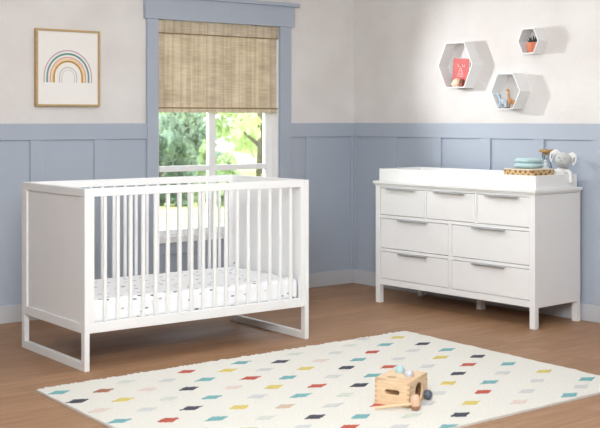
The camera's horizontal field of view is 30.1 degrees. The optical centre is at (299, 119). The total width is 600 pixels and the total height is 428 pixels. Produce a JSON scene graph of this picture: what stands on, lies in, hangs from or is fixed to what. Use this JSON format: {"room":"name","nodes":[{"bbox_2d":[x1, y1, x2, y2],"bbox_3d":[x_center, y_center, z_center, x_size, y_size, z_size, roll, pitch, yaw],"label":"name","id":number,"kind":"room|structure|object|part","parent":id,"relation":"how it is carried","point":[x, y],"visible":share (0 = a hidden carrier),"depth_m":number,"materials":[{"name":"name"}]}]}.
{"room":"children's room","nodes":[
{"label":"children's room","id":0,"kind":"room"},
{"bbox_2d":[0,0,353,177],"bbox_3d":[-2.725,-0.060,6.198,8.200,2.600,0.152,0,0,-38],"label":"wall","id":1,"kind":"structure","parent":0,"point":[322,36],"depth_m":7.31,"materials":[{"name":"paint"}]},
{"bbox_2d":[34,28,99,106],"bbox_3d":[-1.468,-0.328,7.049,0.440,0.484,0.033,0,0,-38],"label":"framed picture","id":2,"kind":"object","parent":1,"relation":"attached to","point":[66,62],"visible":1,"depth_m":7.04,"materials":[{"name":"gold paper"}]},
{"bbox_2d":[0,269,352,323],"bbox_3d":[-2.759,1.188,6.062,7.982,0.105,0.028,0,0,-38],"label":"baseboard","id":3,"kind":"structure","parent":1,"relation":"attached to","point":[11,313],"depth_m":8.27,"materials":[{"name":"grey paint"}]},
{"bbox_2d":[0,123,352,305],"bbox_3d":[-2.753,0.582,6.070,8.000,1.117,0.018,0,0,-38],"label":"wall paneling","id":4,"kind":"structure","parent":1,"relation":"attached to","point":[321,153],"depth_m":7.29,"materials":[{"name":"blue paint"}]},
{"bbox_2d":[159,19,277,243],"bbox_3d":[-0.588,0.068,7.812,1.013,1.515,0.160,0,0,-38],"label":"window","id":5,"kind":"structure","parent":1,"relation":"in","point":[269,165],"depth_m":7.83,"materials":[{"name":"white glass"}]},
{"bbox_3d":[-0.807,0.552,7.688,0.404,0.396,0.004,0,0,-38],"label":"pane","id":6,"kind":"part","parent":5,"relation":"part of","materials":[{"name":"clear glass"}]},
{"bbox_3d":[-0.807,-0.158,7.688,0.404,0.944,0.004,0,0,-38],"label":"pane","id":7,"kind":"part","parent":5,"relation":"part of","materials":[{"name":"clear glass"}]},
{"bbox_3d":[-0.610,0.334,7.831,0.892,0.038,0.050,0,0,-38],"label":"meeting rail","id":8,"kind":"part","parent":5,"relation":"part of","materials":[{"name":"white wood"}]},
{"bbox_2d":[159,20,277,112],"bbox_3d":[-0.567,-0.361,7.784,1.011,0.620,0.032,0,0,-38],"label":"window blind","id":9,"kind":"object","parent":5,"relation":"attached to","point":[204,67],"visible":1,"depth_m":7.76,"materials":[{"name":"brown wood"}]},
{"bbox_2d":[143,0,299,243],"bbox_3d":[-0.532,-0.014,7.758,1.304,1.668,0.055,0,0,-38],"label":"trim","id":10,"kind":"structure","parent":1,"relation":"attached to","point":[281,15],"depth_m":7.72,"materials":[{"name":"blue paint"}]},
{"bbox_2d":[0,283,599,427],"bbox_3d":[0.015,1.290,2.792,8.232,0.100,9.227,0,0,-40],"label":"floor","id":11,"kind":"structure","parent":0,"point":[341,312],"depth_m":6.27,"materials":[{"name":"brown wood"}]},
{"bbox_2d":[22,175,308,371],"bbox_3d":[-0.735,0.789,6.202,1.391,0.901,0.763,0,0,-37],"label":"crib","id":12,"kind":"object","parent":11,"relation":"on","point":[266,219],"visible":0.88,"depth_m":5.97,"materials":[{"name":"white paint"}]},
{"bbox_3d":[-1.278,0.717,5.790,0.026,0.676,0.687,0,0,-37],"label":"panel","id":13,"kind":"part","parent":12,"relation":"part of","materials":[{"name":"white paint"}]},
{"bbox_3d":[-1.278,0.769,5.790,0.028,0.861,0.763,0,0,-37],"label":"frame","id":14,"kind":"part","parent":12,"relation":"part of","materials":[{"name":"white paint"}]},
{"bbox_3d":[-0.955,0.697,6.494,1.336,0.715,0.026,0,0,-37],"label":"rail frame","id":15,"kind":"part","parent":12,"relation":"part of","materials":[{"name":"white paint"}]},
{"bbox_2d":[94,267,296,321],"bbox_3d":[-0.735,0.961,6.202,1.312,0.126,0.691,0,0,-37],"label":"mattress","id":16,"kind":"object","parent":12,"relation":"in","point":[111,282],"visible":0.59,"depth_m":6.04,"materials":[{"name":"white fabric"}]},
{"bbox_3d":[-0.514,0.697,5.911,1.336,0.715,0.026,0,0,-37],"label":"rail frame","id":17,"kind":"part","parent":12,"relation":"part of","materials":[{"name":"white paint"}]},
{"bbox_3d":[-0.191,0.717,6.614,0.026,0.676,0.687,0,0,-37],"label":"panel","id":18,"kind":"part","parent":12,"relation":"part of","materials":[{"name":"white paint"}]},
{"bbox_3d":[-0.191,0.769,6.614,0.028,0.861,0.763,0,0,-37],"label":"frame","id":19,"kind":"part","parent":12,"relation":"part of","materials":[{"name":"white paint"}]},
{"bbox_2d":[36,331,599,427],"bbox_3d":[0.177,1.233,5.153,2.354,0.013,1.630,0,0,-38],"label":"area rug","id":20,"kind":"object","parent":11,"relation":"on","point":[332,384],"visible":0.94,"depth_m":5.09,"materials":[{"name":"white fabric"}]},
{"bbox_2d":[374,394,419,409],"bbox_3d":[0.413,1.194,4.722,0.195,0.066,0.042,0,0,0],"label":"mallet","id":21,"kind":"object","parent":20,"relation":"on","point":[414,403],"visible":1,"depth_m":4.71,"materials":[{"name":"beige wood"}]},
{"bbox_3d":[0.394,1.211,4.722,0.157,0.028,0.012,0,0,0],"label":"handle","id":22,"kind":"part","parent":21,"relation":"part of","materials":[{"name":"brown wood"}]},
{"bbox_2d":[375,368,427,407],"bbox_3d":[0.445,1.171,4.876,0.163,0.112,0.204,0,0,29],"label":"box","id":23,"kind":"object","parent":20,"relation":"on","point":[391,387],"visible":0.93,"depth_m":4.81,"materials":[{"name":"brown wood"}]},
{"bbox_2d":[395,365,404,372],"bbox_3d":[0.441,1.107,4.931,0.044,0.044,0.044,0,0,0],"label":"ball","id":24,"kind":"object","parent":23,"relation":"in","point":[399,369],"visible":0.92,"depth_m":4.92,"materials":[{"name":"teal paint"}]},
{"bbox_2d":[404,369,413,376],"bbox_3d":[0.474,1.107,4.853,0.044,0.044,0.044,0,0,0],"label":"ball","id":25,"kind":"object","parent":23,"relation":"in","point":[408,373],"visible":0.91,"depth_m":4.84,"materials":[{"name":"grey paint"}]},
{"bbox_2d":[423,389,432,399],"bbox_3d":[0.560,1.205,4.893,0.044,0.044,0.044,0,0,0],"label":"ball","id":26,"kind":"object","parent":20,"relation":"on","point":[427,394],"visible":1,"depth_m":4.88,"materials":[{"name":"wood"}]},
{"bbox_2d":[373,180,582,329],"bbox_3d":[1.118,0.827,7.237,0.477,0.827,1.365,0,0,-41],"label":"dresser","id":27,"kind":"object","parent":11,"relation":"on","point":[512,246],"visible":0.98,"depth_m":6.90,"materials":[{"name":"white paint"}]},
{"bbox_3d":[0.543,0.842,7.598,0.036,0.797,0.040,0,0,-41],"label":"leg","id":28,"kind":"part","parent":27,"relation":"part of","materials":[{"name":"white paint"}]},
{"bbox_3d":[0.669,0.466,7.410,0.024,0.006,0.256,0,0,-41],"label":"handle","id":29,"kind":"part","parent":27,"relation":"part of","materials":[{"name":"silver metal"}]},
{"bbox_3d":[0.736,0.671,7.332,0.024,0.006,0.256,0,0,-41],"label":"handle","id":30,"kind":"part","parent":27,"relation":"part of","materials":[{"name":"silver metal"}]},
{"bbox_3d":[0.736,0.895,7.332,0.024,0.006,0.256,0,0,-41],"label":"handle","id":31,"kind":"part","parent":27,"relation":"part of","materials":[{"name":"silver metal"}]},
{"bbox_3d":[0.821,0.550,7.541,0.376,0.177,0.402,0,0,-41],"label":"drawer","id":32,"kind":"part","parent":27,"relation":"part of","materials":[{"name":"white paint"}]},
{"bbox_3d":[0.859,0.842,7.870,0.036,0.797,0.040,0,0,-41],"label":"leg","id":33,"kind":"part","parent":27,"relation":"part of","materials":[{"name":"white paint"}]},
{"bbox_3d":[0.888,0.765,7.463,0.376,0.197,0.608,0,0,-41],"label":"drawer","id":34,"kind":"part","parent":27,"relation":"part of","materials":[{"name":"white paint"}]},
{"bbox_3d":[0.888,0.981,7.463,0.376,0.180,0.608,0,0,-41],"label":"drawer","id":35,"kind":"part","parent":27,"relation":"part of","materials":[{"name":"white paint"}]},
{"bbox_3d":[0.946,0.466,7.089,0.024,0.006,0.256,0,0,-41],"label":"handle","id":36,"kind":"part","parent":27,"relation":"part of","materials":[{"name":"silver metal"}]},
{"bbox_3d":[0.961,0.778,7.102,0.019,0.671,1.257,0,0,-41],"label":"frame","id":37,"kind":"part","parent":27,"relation":"part of","materials":[{"name":"white paint"}]},
{"bbox_3d":[1.097,0.550,7.219,0.376,0.177,0.402,0,0,-41],"label":"drawer","id":38,"kind":"part","parent":27,"relation":"part of","materials":[{"name":"white paint"}]},
{"bbox_2d":[379,167,576,189],"bbox_3d":[1.125,0.372,7.242,0.410,0.082,1.315,0,0,-41],"label":"tray","id":39,"kind":"object","parent":27,"relation":"on","point":[432,175],"visible":1,"depth_m":7.02,"materials":[{"name":"white paint"}]},
{"bbox_2d":[503,168,553,175],"bbox_3d":[1.398,0.351,6.814,0.230,0.112,0.230,0,0,-41],"label":"basket","id":40,"kind":"object","parent":39,"relation":"in","point":[512,171],"visible":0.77,"depth_m":6.74,"materials":[{"name":"brown wicker"}]},
{"bbox_2d":[514,163,542,168],"bbox_3d":[1.396,0.278,6.808,0.135,0.032,0.140,0,0,42],"label":"folded towel","id":41,"kind":"object","parent":40,"relation":"in","point":[516,165],"visible":0.96,"depth_m":6.76,"materials":[{"name":"teal fabric"}]},
{"bbox_2d":[515,158,542,162],"bbox_3d":[1.398,0.246,6.806,0.130,0.030,0.125,0,0,-36],"label":"folded towel","id":42,"kind":"object","parent":41,"relation":"on","point":[517,160],"visible":1,"depth_m":6.76,"materials":[{"name":"teal fabric"}]},
{"bbox_2d":[539,149,552,167],"bbox_3d":[1.530,0.294,6.936,0.086,0.225,0.086,0,0,-41],"label":"glass jar","id":43,"kind":"object","parent":40,"relation":"in","point":[544,151],"visible":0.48,"depth_m":6.92,"materials":[{"name":"glass"}]},
{"bbox_3d":[1.530,0.191,6.936,0.086,0.018,0.086,0,0,-41],"label":"cork lid","id":44,"kind":"part","parent":43,"relation":"part of","materials":[{"name":"brown wood"}]},
{"bbox_2d":[549,149,576,182],"bbox_3d":[1.607,0.296,6.837,0.117,0.230,0.144,0,0,-35],"label":"plush bunny","id":45,"kind":"object","parent":39,"relation":"in","point":[563,159],"visible":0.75,"depth_m":6.83},
{"bbox_3d":[1.122,0.438,7.240,0.458,0.011,1.347,0,0,-41],"label":"molding","id":46,"kind":"part","parent":27,"relation":"part of","materials":[{"name":"white paint"}]},
{"bbox_3d":[1.186,1.170,7.313,0.040,0.140,0.040,0,0,-41],"label":"leg","id":47,"kind":"part","parent":27,"relation":"part of","materials":[{"name":"white paint"}]},
{"bbox_3d":[1.155,0.895,6.845,0.024,0.006,0.256,0,0,-41],"label":"handle","id":48,"kind":"part","parent":27,"relation":"part of","materials":[{"name":"silver metal"}]},
{"bbox_3d":[1.155,0.671,6.845,0.024,0.006,0.256,0,0,-41],"label":"handle","id":49,"kind":"part","parent":27,"relation":"part of","materials":[{"name":"silver metal"}]},
{"bbox_3d":[1.307,0.981,6.976,0.376,0.180,0.608,0,0,-41],"label":"drawer","id":50,"kind":"part","parent":27,"relation":"part of","materials":[{"name":"white paint"}]},
{"bbox_3d":[1.307,0.765,6.976,0.376,0.197,0.608,0,0,-41],"label":"drawer","id":51,"kind":"part","parent":27,"relation":"part of","materials":[{"name":"white paint"}]},
{"bbox_3d":[1.222,0.466,6.768,0.024,0.006,0.256,0,0,-41],"label":"handle","id":52,"kind":"part","parent":27,"relation":"part of","materials":[{"name":"silver metal"}]},
{"bbox_3d":[1.374,0.550,6.898,0.376,0.177,0.402,0,0,-41],"label":"drawer","id":53,"kind":"part","parent":27,"relation":"part of","materials":[{"name":"white paint"}]},
{"bbox_3d":[1.389,0.842,6.614,0.036,0.797,0.040,0,0,-41],"label":"leg","id":54,"kind":"part","parent":27,"relation":"part of","materials":[{"name":"white paint"}]},
{"bbox_3d":[1.705,0.842,6.886,0.036,0.797,0.040,0,0,-41],"label":"leg","id":55,"kind":"part","parent":27,"relation":"part of","materials":[{"name":"white paint"}]},
{"bbox_2d":[354,0,599,123],"bbox_3d":[3.241,-0.060,5.281,0.151,2.600,8.600,0,0,-40],"label":"wall","id":56,"kind":"structure","parent":0,"point":[399,45],"depth_m":7.59,"materials":[{"name":"paint"}]},
{"bbox_2d":[438,42,481,87],"bbox_3d":[1.093,-0.374,7.630,0.101,0.310,0.314,0,0,-40],"label":"shelf","id":57,"kind":"object","parent":56,"relation":"attached to","point":[448,50],"visible":1,"depth_m":7.58,"materials":[{"name":"white wood"}]},
{"bbox_2d":[451,78,459,86],"bbox_3d":[1.064,-0.257,7.623,0.033,0.062,0.088,0,0,-40],"label":"figurine","id":58,"kind":"object","parent":57,"relation":"on","point":[455,83],"visible":1,"depth_m":7.61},
{"bbox_2d":[452,58,470,83],"bbox_3d":[1.103,-0.326,7.631,0.018,0.198,0.156,0,0,-42],"label":"picture book","id":59,"kind":"object","parent":57,"relation":"on","point":[461,67],"visible":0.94,"depth_m":7.62,"materials":[{"name":"paper"}]},
{"bbox_2d":[459,79,463,86],"bbox_3d":[1.099,-0.252,7.580,0.026,0.051,0.026,0,0,38],"label":"block","id":60,"kind":"object","parent":57,"relation":"on","point":[461,82],"visible":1,"depth_m":7.57,"materials":[{"name":"red wood"}]},
{"bbox_2d":[353,269,599,322],"bbox_3d":[3.175,1.188,5.225,0.031,0.105,8.600,0,0,-40],"label":"baseboard","id":61,"kind":"structure","parent":56,"relation":"attached to","point":[588,312],"depth_m":7.29,"materials":[{"name":"grey paint"}]},
{"bbox_2d":[353,123,599,305],"bbox_3d":[3.177,0.582,5.226,0.018,1.117,8.600,0,0,-40],"label":"wall paneling","id":62,"kind":"structure","parent":56,"relation":"attached to","point":[483,146],"depth_m":7.61,"materials":[{"name":"blue paint"}]},
{"bbox_2d":[491,73,529,108],"bbox_3d":[1.375,-0.187,7.290,0.107,0.234,0.244,0,0,-40],"label":"shelf","id":63,"kind":"object","parent":56,"relation":"attached to","point":[524,91],"visible":0.99,"depth_m":7.25,"materials":[{"name":"white wood"}]},
{"bbox_2d":[494,91,507,107],"bbox_3d":[1.321,-0.132,7.324,0.099,0.111,0.034,0,0,30],"label":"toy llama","id":64,"kind":"object","parent":63,"relation":"on","point":[501,101],"visible":1,"depth_m":7.31,"materials":[{"name":"plastic"}]},
{"bbox_2d":[506,88,514,107],"bbox_3d":[1.372,-0.141,7.264,0.062,0.129,0.024,0,0,21],"label":"giraffe","id":65,"kind":"object","parent":63,"relation":"on","point":[509,100],"visible":1,"depth_m":7.26,"materials":[{"name":"paint"}]},
{"bbox_2d":[517,28,547,54],"bbox_3d":[1.494,-0.505,7.154,0.101,0.162,0.168,0,0,-40],"label":"shelf","id":66,"kind":"object","parent":56,"relation":"attached to","point":[542,40],"visible":0.94,"depth_m":7.13,"materials":[{"name":"white wood"}]},
{"bbox_2d":[526,36,536,52],"bbox_3d":[1.496,-0.486,7.147,0.089,0.110,0.089,0,0,-40],"label":"potted succulent","id":67,"kind":"object","parent":66,"relation":"on","point":[530,45],"visible":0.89,"depth_m":7.12,"materials":[{"name":"ceramic"}]},
{"bbox_2d":[526,42,536,52],"bbox_3d":[1.496,-0.465,7.147,0.089,0.066,0.089,0,0,-40],"label":"pot","id":68,"kind":"object","parent":67,"relation":"attached to","point":[530,46],"depth_m":7.11,"materials":[{"name":"ceramic"}]},
{"label":"outside","id":69,"kind":"structure","parent":0,"visible":0},
{"bbox_2d":[159,149,256,229],"bbox_3d":[0.000,1.640,34.800,60.000,0.200,50.400,0,0,0],"label":"ground","id":70,"kind":"structure","parent":69,"point":[241,158],"depth_m":18.97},
{"bbox_2d":[159,134,168,176],"bbox_3d":[-2.642,0.955,21.044,0.851,1.399,0.766,0,0,0],"label":"bush","id":71,"kind":"object","parent":70,"relation":"on","point":[163,142],"visible":0.21,"depth_m":21.01,"materials":[{"name":"green plant"}]},
{"bbox_2d":[159,137,192,206],"bbox_3d":[-2.298,0.997,19.973,0.810,1.415,0.774,0,0,0],"label":"bush","id":72,"kind":"object","parent":70,"relation":"on","point":[176,156],"visible":0.51,"depth_m":19.89,"materials":[{"name":"green plant"}]},
{"bbox_2d":[159,112,241,193],"bbox_3d":[-2.281,0.093,22.958,2.588,3.548,1.747,0,0,-39],"label":"tree","id":73,"kind":"object","parent":70,"relation":"on","point":[190,127],"visible":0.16,"depth_m":22.55,"materials":[{"name":"green plant"}]},
{"bbox_2d":[193,139,219,202],"bbox_3d":[-1.712,0.973,21.095,0.834,1.386,0.826,0,0,0],"label":"bush","id":74,"kind":"object","parent":70,"relation":"on","point":[201,159],"visible":0.2,"depth_m":20.99,"materials":[{"name":"green plant"}]},
{"bbox_2d":[205,150,238,206],"bbox_3d":[-1.326,1.100,19.979,0.715,1.147,0.769,0,0,0],"label":"bush","id":75,"kind":"object","parent":70,"relation":"on","point":[229,158],"visible":0.23,"depth_m":19.90,"materials":[{"name":"green plant"}]},
{"bbox_2d":[203,113,256,162],"bbox_3d":[-1.207,-0.081,31.949,3.753,3.250,3.747,0,0,0],"label":"tree","id":76,"kind":"object","parent":70,"relation":"on","point":[223,132],"visible":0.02,"depth_m":31.59,"materials":[{"name":"green plant"}]},
{"bbox_2d":[220,113,262,175],"bbox_3d":[-0.864,-0.303,20.895,2.750,3.691,2.364,0,0,0],"label":"tree","id":77,"kind":"object","parent":70,"relation":"on","point":[250,134],"visible":0.04,"depth_m":20.93,"materials":[{"name":"green plant"}]}
]}

